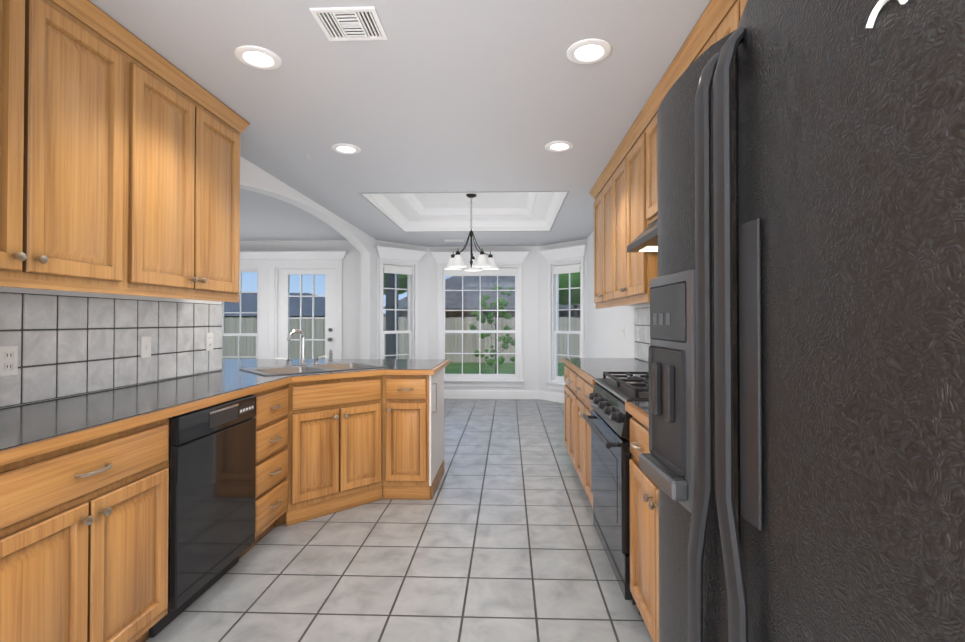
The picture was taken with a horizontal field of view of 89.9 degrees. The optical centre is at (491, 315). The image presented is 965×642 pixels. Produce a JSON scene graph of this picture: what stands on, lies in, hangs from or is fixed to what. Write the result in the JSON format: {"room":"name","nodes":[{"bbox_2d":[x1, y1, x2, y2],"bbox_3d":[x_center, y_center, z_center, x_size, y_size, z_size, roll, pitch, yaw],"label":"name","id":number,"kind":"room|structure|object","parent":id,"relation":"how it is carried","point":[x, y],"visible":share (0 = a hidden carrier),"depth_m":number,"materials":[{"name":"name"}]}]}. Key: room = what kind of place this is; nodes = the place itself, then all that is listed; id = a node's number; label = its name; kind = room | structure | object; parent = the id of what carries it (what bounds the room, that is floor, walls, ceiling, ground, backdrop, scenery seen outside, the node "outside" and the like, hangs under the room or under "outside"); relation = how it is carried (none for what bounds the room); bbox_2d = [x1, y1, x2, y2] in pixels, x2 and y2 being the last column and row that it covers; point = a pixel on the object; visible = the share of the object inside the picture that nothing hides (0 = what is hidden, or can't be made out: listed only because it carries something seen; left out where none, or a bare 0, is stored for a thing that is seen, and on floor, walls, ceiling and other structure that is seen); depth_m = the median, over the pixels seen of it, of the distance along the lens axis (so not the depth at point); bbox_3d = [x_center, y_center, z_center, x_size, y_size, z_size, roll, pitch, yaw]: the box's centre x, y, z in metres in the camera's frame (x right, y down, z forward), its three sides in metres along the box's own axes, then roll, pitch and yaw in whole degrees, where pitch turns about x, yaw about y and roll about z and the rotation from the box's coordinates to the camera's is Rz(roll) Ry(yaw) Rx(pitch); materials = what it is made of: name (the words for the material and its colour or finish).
{"room":"kitchen","nodes":[
{"label":"kitchen","id":0,"kind":"room"},
{"bbox_2d":[0,156,376,407],"bbox_3d":[-1.915,0.057,2.779,0.130,2.440,9.000,0,-1,2],"label":"wall","id":1,"kind":"structure","parent":0,"point":[254,178],"depth_m":5.11,"materials":[{"name":"white paint"}]},
{"bbox_2d":[0,0,135,291],"bbox_3d":[-1.713,-0.648,1.610,0.344,1.052,0.859,0,-1,2],"label":"upper cabinet","id":2,"kind":"object","parent":1,"relation":"attached to","point":[119,159],"depth_m":1.75,"materials":[{"name":"brown wood"}]},
{"bbox_2d":[0,292,221,407],"bbox_3d":[-1.863,0.137,2.225,0.009,0.443,2.098,0,-1,2],"label":"backsplash","id":3,"kind":"structure","parent":1,"relation":"attached to","point":[71,345],"depth_m":2.27,"materials":[{"name":"grey tile"}]},
{"bbox_2d":[0,345,17,376],"bbox_3d":[-1.866,0.176,1.865,0.009,0.116,0.072,0,-1,2],"label":"electrical outlet","id":4,"kind":"object","parent":3,"relation":"attached to","point":[8,360],"visible":1,"depth_m":1.86,"materials":[{"name":"white plastic"}]},
{"bbox_2d":[140,336,150,357],"bbox_3d":[-1.840,0.169,2.575,0.014,0.116,0.072,0,-1,2],"label":"light switch","id":5,"kind":"object","parent":3,"relation":"attached to","point":[145,350],"visible":1,"depth_m":2.57,"materials":[{"name":"white plastic"}]},
{"bbox_2d":[206,333,212,350],"bbox_3d":[-1.823,0.171,3.125,0.009,0.116,0.072,0,-1,2],"label":"electrical outlet","id":6,"kind":"object","parent":3,"relation":"attached to","point":[209,341],"visible":1,"depth_m":3.12,"materials":[{"name":"white plastic"}]},
{"bbox_2d":[89,36,247,299],"bbox_3d":[-1.684,-0.638,2.474,0.344,1.052,0.871,0,-1,2],"label":"upper cabinet","id":7,"kind":"object","parent":1,"relation":"attached to","point":[188,142],"depth_m":2.39,"materials":[{"name":"brown wood"}]},
{"bbox_2d":[146,399,652,641],"bbox_3d":[-2.594,1.340,3.112,7.930,0.120,9.650,0,-1,2],"label":"floor","id":8,"kind":"structure","parent":0,"point":[496,538],"depth_m":2.46,"materials":[{"name":"tile"}]},
{"bbox_2d":[0,418,168,641],"bbox_3d":[-1.575,0.828,1.532,0.624,0.868,0.748,0,-1,2],"label":"base cabinet","id":9,"kind":"object","parent":8,"relation":"on","point":[83,541],"depth_m":1.52,"materials":[{"name":"brown wood"}]},
{"bbox_2d":[0,359,343,465],"bbox_3d":[-1.607,0.385,2.715,0.810,0.038,3.100,0,-1,2],"label":"countertop","id":10,"kind":"structure","parent":9,"relation":"on","point":[29,430],"depth_m":1.89,"materials":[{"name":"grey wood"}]},
{"bbox_2d":[276,329,332,365],"bbox_3d":[-1.385,0.235,3.594,0.318,0.266,0.297,0,-1,2],"label":"faucet","id":11,"kind":"object","parent":10,"relation":"on","point":[302,362],"visible":1,"depth_m":3.56,"materials":[{"name":"silver metal"}]},
{"bbox_2d":[149,395,255,637],"bbox_3d":[-1.520,0.838,2.210,0.597,0.864,0.600,0,-1,2],"label":"dishwasher","id":12,"kind":"object","parent":8,"relation":"on","point":[211,518],"visible":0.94,"depth_m":2.10,"materials":[{"name":"black metal"}]},
{"bbox_2d":[239,383,291,557],"bbox_3d":[-1.535,0.842,2.722,0.624,0.868,0.410,0,-1,2],"label":"base cabinet","id":13,"kind":"object","parent":8,"relation":"on","point":[273,449],"depth_m":2.71,"materials":[{"name":"brown wood"}]},
{"bbox_2d":[292,374,435,524],"bbox_3d":[-1.205,0.847,3.151,1.565,0.868,0.460,0,-1,2],"label":"base cabinet","id":14,"kind":"object","parent":8,"relation":"on","point":[357,441],"depth_m":3.24,"materials":[{"name":"brown wood"}]},
{"bbox_2d":[436,368,443,489],"bbox_3d":[-1.186,0.853,3.704,1.565,0.868,0.684,0,-1,2],"label":"half wall","id":15,"kind":"structure","parent":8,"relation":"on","point":[439,375],"depth_m":3.76,"materials":[{"name":"white paint"}]},
{"bbox_2d":[222,359,259,362],"bbox_3d":[-2.151,0.399,3.934,0.660,0.038,0.700,0,-1,2],"label":"countertop","id":16,"kind":"structure","parent":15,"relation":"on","point":[223,360],"depth_m":4.03,"materials":[{"name":"grey stone"}]},
{"bbox_2d":[332,359,449,374],"bbox_3d":[-0.772,0.398,3.872,0.780,0.038,0.730,0,-1,2],"label":"countertop","id":17,"kind":"structure","parent":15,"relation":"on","point":[443,362],"depth_m":3.89,"materials":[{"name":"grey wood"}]},
{"bbox_2d":[240,362,385,375],"bbox_3d":[-1.250,0.464,3.414,0.840,0.195,0.560,1,-1,-43],"label":"sink","id":18,"kind":"object","parent":17,"relation":"in","point":[296,369],"visible":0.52,"depth_m":3.44,"materials":[{"name":"silver metal"}]},
{"bbox_2d":[376,363,439,374],"bbox_3d":[-0.600,0.395,3.636,0.420,0.038,0.330,0,-1,2],"label":"countertop","id":19,"kind":"structure","parent":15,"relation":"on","point":[391,368],"depth_m":3.40,"materials":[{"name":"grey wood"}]},
{"bbox_2d":[563,365,574,466],"bbox_3d":[0.949,0.856,3.939,0.634,0.868,0.770,0,-1,2],"label":"base cabinet","id":20,"kind":"object","parent":8,"relation":"on","point":[569,375],"depth_m":3.96,"materials":[{"name":"brown wood"}]},
{"bbox_2d":[575,372,593,506],"bbox_3d":[0.923,0.847,3.167,0.634,0.868,0.774,0,-1,2],"label":"base cabinet","id":21,"kind":"object","parent":8,"relation":"on","point":[583,388],"depth_m":3.21,"materials":[{"name":"brown wood"}]},
{"bbox_2d":[583,372,648,614],"bbox_3d":[0.853,0.795,2.394,0.702,0.955,0.765,0,-1,2],"label":"stove","id":22,"kind":"object","parent":8,"relation":"on","point":[610,416],"visible":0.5,"depth_m":2.24,"materials":[{"name":"black metal"}]},
{"bbox_2d":[629,416,658,641],"bbox_3d":[0.871,0.829,1.629,0.634,0.868,0.748,0,-1,2],"label":"base cabinet","id":23,"kind":"object","parent":8,"relation":"on","point":[644,534],"depth_m":1.79,"materials":[{"name":"brown wood"}]},
{"bbox_2d":[562,358,648,427],"bbox_3d":[0.906,0.386,2.805,0.646,0.038,3.090,0,-1,2],"label":"countertop","id":24,"kind":"structure","parent":23,"relation":"on","point":[589,370],"depth_m":3.40,"materials":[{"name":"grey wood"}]},
{"bbox_2d":[639,0,964,641],"bbox_3d":[0.729,0.373,0.779,0.736,1.760,0.902,0,-1,-1],"label":"fridge","id":25,"kind":"object","parent":8,"relation":"on","point":[802,464],"visible":1,"depth_m":0.61,"materials":[{"name":"grey metal"}]},
{"bbox_2d":[89,0,709,246],"bbox_3d":[-2.594,-1.209,3.142,7.930,0.100,9.650,0,-1,2],"label":"ceiling","id":26,"kind":"structure","parent":0,"point":[459,95],"depth_m":2.54,"materials":[{"name":"grey paint"}]},
{"bbox_2d":[234,45,281,69],"bbox_3d":[-1.060,-1.207,2.194,0.196,0.097,0.196,0,-1,2],"label":"recessed light","id":27,"kind":"object","parent":26,"relation":"in","point":[257,57],"visible":0.71,"depth_m":2.22,"materials":[{"name":"white"}]},
{"bbox_2d":[331,143,360,153],"bbox_3d":[-1.011,-1.194,3.353,0.196,0.097,0.196,0,-1,2],"label":"recessed light","id":28,"kind":"object","parent":26,"relation":"in","point":[343,148],"visible":0.65,"depth_m":3.37,"materials":[{"name":"white plastic"}]},
{"bbox_2d":[310,7,387,40],"bbox_3d":[-0.568,-1.169,1.944,0.250,0.008,0.205,0,-1,2],"label":"ceiling vent","id":29,"kind":"object","parent":26,"relation":"in","point":[348,23],"visible":1,"depth_m":1.93,"materials":[{"name":"white metal"}]},
{"bbox_2d":[444,239,463,241],"bbox_3d":[-0.561,-1.108,7.175,0.280,0.008,0.150,0,-1,2],"label":"ceiling vent","id":30,"kind":"object","parent":26,"relation":"in","point":[458,240],"visible":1,"depth_m":7.16,"materials":[{"name":"white"}]},
{"bbox_2d":[359,191,568,231],"bbox_3d":[-0.234,-1.245,5.464,1.958,0.236,1.978,0,-1,2],"label":"tray ceiling","id":31,"kind":"structure","parent":26,"relation":"attached to","point":[503,211],"depth_m":5.98,"materials":[{"name":"white paint"}]},
{"bbox_2d":[445,194,498,271],"bbox_3d":[-0.233,-0.944,5.482,0.634,0.833,0.610,0,-1,2],"label":"chandelier","id":32,"kind":"object","parent":31,"relation":"hanging from","point":[456,262],"visible":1,"depth_m":5.45,"materials":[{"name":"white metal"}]},
{"bbox_2d":[545,141,573,151],"bbox_3d":[0.459,-1.194,3.303,0.196,0.097,0.196,0,-1,2],"label":"recessed light","id":33,"kind":"object","parent":26,"relation":"in","point":[557,146],"visible":0.6,"depth_m":3.33,"materials":[{"name":"white"}]},
{"bbox_2d":[567,38,611,63],"bbox_3d":[0.429,-1.207,2.144,0.196,0.097,0.196,0,-1,2],"label":"recessed light","id":34,"kind":"object","parent":26,"relation":"in","point":[588,51],"visible":0.65,"depth_m":2.17,"materials":[{"name":"white"}]},
{"bbox_2d":[240,239,586,393],"bbox_3d":[-2.462,0.112,7.560,7.892,2.440,0.780,0,-1,2],"label":"wall","id":35,"kind":"structure","parent":0,"point":[535,314],"depth_m":7.67,"materials":[{"name":"white paint"}]},
{"bbox_2d":[222,267,258,358],"bbox_3d":[-3.933,0.153,7.287,0.926,1.746,0.115,0,-1,2],"label":"living room window","id":36,"kind":"structure","parent":35,"relation":"in","point":[246,270],"depth_m":7.29,"materials":[{"name":"white wood"}]},
{"bbox_2d":[239,251,347,358],"bbox_3d":[-3.351,0.193,7.211,2.440,2.270,0.235,0,-1,2],"label":"door frame","id":37,"kind":"structure","parent":35,"relation":"attached to","point":[269,264],"depth_m":7.18,"materials":[{"name":"white wood"}]},
{"bbox_2d":[278,269,334,358],"bbox_3d":[-2.766,0.314,7.197,0.862,2.004,0.109,0,-1,2],"label":"patio door","id":38,"kind":"structure","parent":35,"relation":"in","point":[284,275],"depth_m":7.22,"materials":[{"name":"white wood"}]},
{"bbox_2d":[383,262,413,358],"bbox_3d":[-1.474,0.115,7.449,0.576,1.826,0.115,1,-1,-43],"label":"bay window","id":39,"kind":"structure","parent":35,"relation":"in","point":[409,330],"depth_m":7.58,"materials":[{"name":"white wood"}]},
{"bbox_2d":[375,244,586,390],"bbox_3d":[-0.152,0.065,7.417,3.166,2.160,0.900,0,-1,2],"label":"bay window","id":40,"kind":"structure","parent":35,"relation":"in","point":[486,376],"depth_m":7.70,"materials":[{"name":"white wood"}]},
{"bbox_2d":[383,264,412,274],"bbox_3d":[-1.442,-0.700,7.425,0.510,0.131,0.034,1,-1,-43],"label":"window blind","id":41,"kind":"object","parent":40,"relation":"attached to","point":[398,269],"visible":0.92,"depth_m":7.40,"materials":[{"name":"white fabric"}]},
{"bbox_2d":[443,268,516,275],"bbox_3d":[-0.195,-0.696,7.774,1.200,0.131,0.034,0,-1,2],"label":"window blind","id":42,"kind":"object","parent":40,"relation":"attached to","point":[505,272],"visible":0.9,"depth_m":7.76,"materials":[{"name":"white fabric"}]},
{"bbox_2d":[553,263,579,274],"bbox_3d":[1.135,-0.701,7.337,0.034,0.131,0.510,1,-1,-43],"label":"window blind","id":43,"kind":"object","parent":40,"relation":"attached to","point":[570,268],"visible":0.9,"depth_m":7.33,"materials":[{"name":"white fabric"}]},
{"bbox_2d":[444,390,563,402],"bbox_3d":[-2.557,1.245,6.129,7.800,0.140,3.360,0,-1,2],"label":"baseboard","id":44,"kind":"structure","parent":35,"relation":"attached to","point":[505,394],"depth_m":7.70,"materials":[{"name":"white wood"}]},
{"bbox_2d":[524,372,528,378],"bbox_3d":[0.553,0.963,7.703,0.072,0.116,0.008,0,-1,2],"label":"outlet","id":45,"kind":"object","parent":35,"relation":"attached to","point":[526,375],"visible":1,"depth_m":7.70,"materials":[{"name":"white plastic"}]},
{"bbox_2d":[552,261,580,382],"bbox_3d":[1.169,0.114,7.360,0.115,1.826,0.576,1,-1,-43],"label":"bay window","id":46,"kind":"structure","parent":35,"relation":"in","point":[555,313],"depth_m":7.50,"materials":[{"name":"white wood"}]},
{"bbox_2d":[586,231,649,361],"bbox_3d":[1.292,0.055,2.635,0.130,2.440,8.930,0,-1,2],"label":"wall","id":47,"kind":"structure","parent":0,"point":[605,339],"depth_m":5.66,"materials":[{"name":"white paint"}]},
{"bbox_2d":[593,168,639,307],"bbox_3d":[1.098,-0.620,4.062,0.344,1.052,0.847,0,-1,2],"label":"upper cabinet","id":48,"kind":"object","parent":47,"relation":"attached to","point":[601,189],"depth_m":4.09,"materials":[{"name":"brown wood"}]},
{"bbox_2d":[609,116,657,303],"bbox_3d":[1.069,-0.630,3.216,0.344,1.052,0.847,0,-1,2],"label":"upper cabinet","id":49,"kind":"object","parent":47,"relation":"attached to","point":[623,192],"depth_m":3.20,"materials":[{"name":"brown wood"}]},
{"bbox_2d":[634,307,649,361],"bbox_3d":[1.227,0.143,2.797,0.009,0.443,3.090,0,-1,2],"label":"backsplash","id":50,"kind":"structure","parent":47,"relation":"attached to","point":[642,322],"depth_m":4.06,"materials":[{"name":"grey tile"}]},
{"bbox_2d":[637,327,639,340],"bbox_3d":[1.264,0.163,4.171,0.009,0.116,0.072,0,-1,2],"label":"electrical outlet","id":51,"kind":"object","parent":50,"relation":"attached to","point":[638,333],"visible":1,"depth_m":4.17,"materials":[{"name":"white plastic"}]},
{"bbox_2d":[627,219,657,252],"bbox_3d":[0.986,-0.444,2.404,0.445,0.162,0.759,0,-1,2],"label":"range hood","id":52,"kind":"object","parent":47,"relation":"attached to","point":[646,240],"visible":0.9,"depth_m":2.54,"materials":[{"name":"black"}]},
{"bbox_2d":[641,36,692,227],"bbox_3d":[1.042,-0.846,2.410,0.344,0.637,0.771,0,-1,2],"label":"upper cabinet","id":53,"kind":"object","parent":47,"relation":"attached to","point":[649,208],"depth_m":2.66,"materials":[{"name":"brown wood"}]},
{"bbox_2d":[693,0,747,61],"bbox_3d":[1.016,-0.648,1.645,0.344,1.052,0.755,0,-1,2],"label":"upper cabinet","id":54,"kind":"object","parent":47,"relation":"attached to","point":[723,17],"depth_m":1.82,"materials":[{"name":"brown wood"}]},
{"label":"outside","id":55,"kind":"structure","parent":0,"visible":0},
{"bbox_2d":[445,343,565,375],"bbox_3d":[1.482,2.205,48.529,120.000,0.200,82.680,0,-1,2],"label":"lawn","id":56,"kind":"structure","parent":55,"point":[489,368],"depth_m":15.69,"materials":[{"name":"green plant"}]},
{"bbox_2d":[224,293,385,317],"bbox_3d":[-24.716,0.157,35.771,33.500,3.598,11.000,0,-1,2],"label":"house","id":57,"kind":"structure","parent":56,"relation":"on","point":[318,300],"depth_m":31.99,"materials":[{"name":"brick"}]},
{"bbox_2d":[386,273,398,358],"bbox_3d":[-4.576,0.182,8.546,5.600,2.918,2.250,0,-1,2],"label":"porch post","id":58,"kind":"object","parent":56,"relation":"on","point":[390,327],"depth_m":9.24,"materials":[{"name":"grey"}]},
{"bbox_2d":[383,267,406,294],"bbox_3d":[-12.026,-3.794,50.495,8.078,11.838,8.740,0,-1,2],"label":"tree","id":59,"kind":"object","parent":56,"relation":"on","point":[403,280],"depth_m":48.02,"materials":[{"name":"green plant"}]},
{"bbox_2d":[223,317,579,362],"bbox_3d":[0.471,0.905,17.928,60.052,1.688,0.060,0,-1,2],"label":"fence","id":60,"kind":"object","parent":56,"relation":"on","point":[575,323],"depth_m":17.98,"materials":[{"name":"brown wood"}]},
{"bbox_2d":[383,276,579,342],"bbox_3d":[9.034,-1.849,39.654,33.300,7.698,13.000,0,-1,2],"label":"house","id":61,"kind":"structure","parent":56,"relation":"on","point":[468,280],"depth_m":34.48,"materials":[{"name":"brick"}]},
{"bbox_2d":[469,285,514,373],"bbox_3d":[0.124,0.458,11.973,1.376,2.446,1.303,0,-1,2],"label":"sapling","id":62,"kind":"object","parent":56,"relation":"on","point":[491,316],"depth_m":11.89,"materials":[{"name":"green plant"}]},
{"bbox_2d":[559,272,579,317],"bbox_3d":[4.717,-2.477,26.850,6.134,8.658,4.528,0,-1,2],"label":"tree","id":63,"kind":"object","parent":56,"relation":"on","point":[564,279],"depth_m":25.00,"materials":[{"name":"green plant"}]}
]}

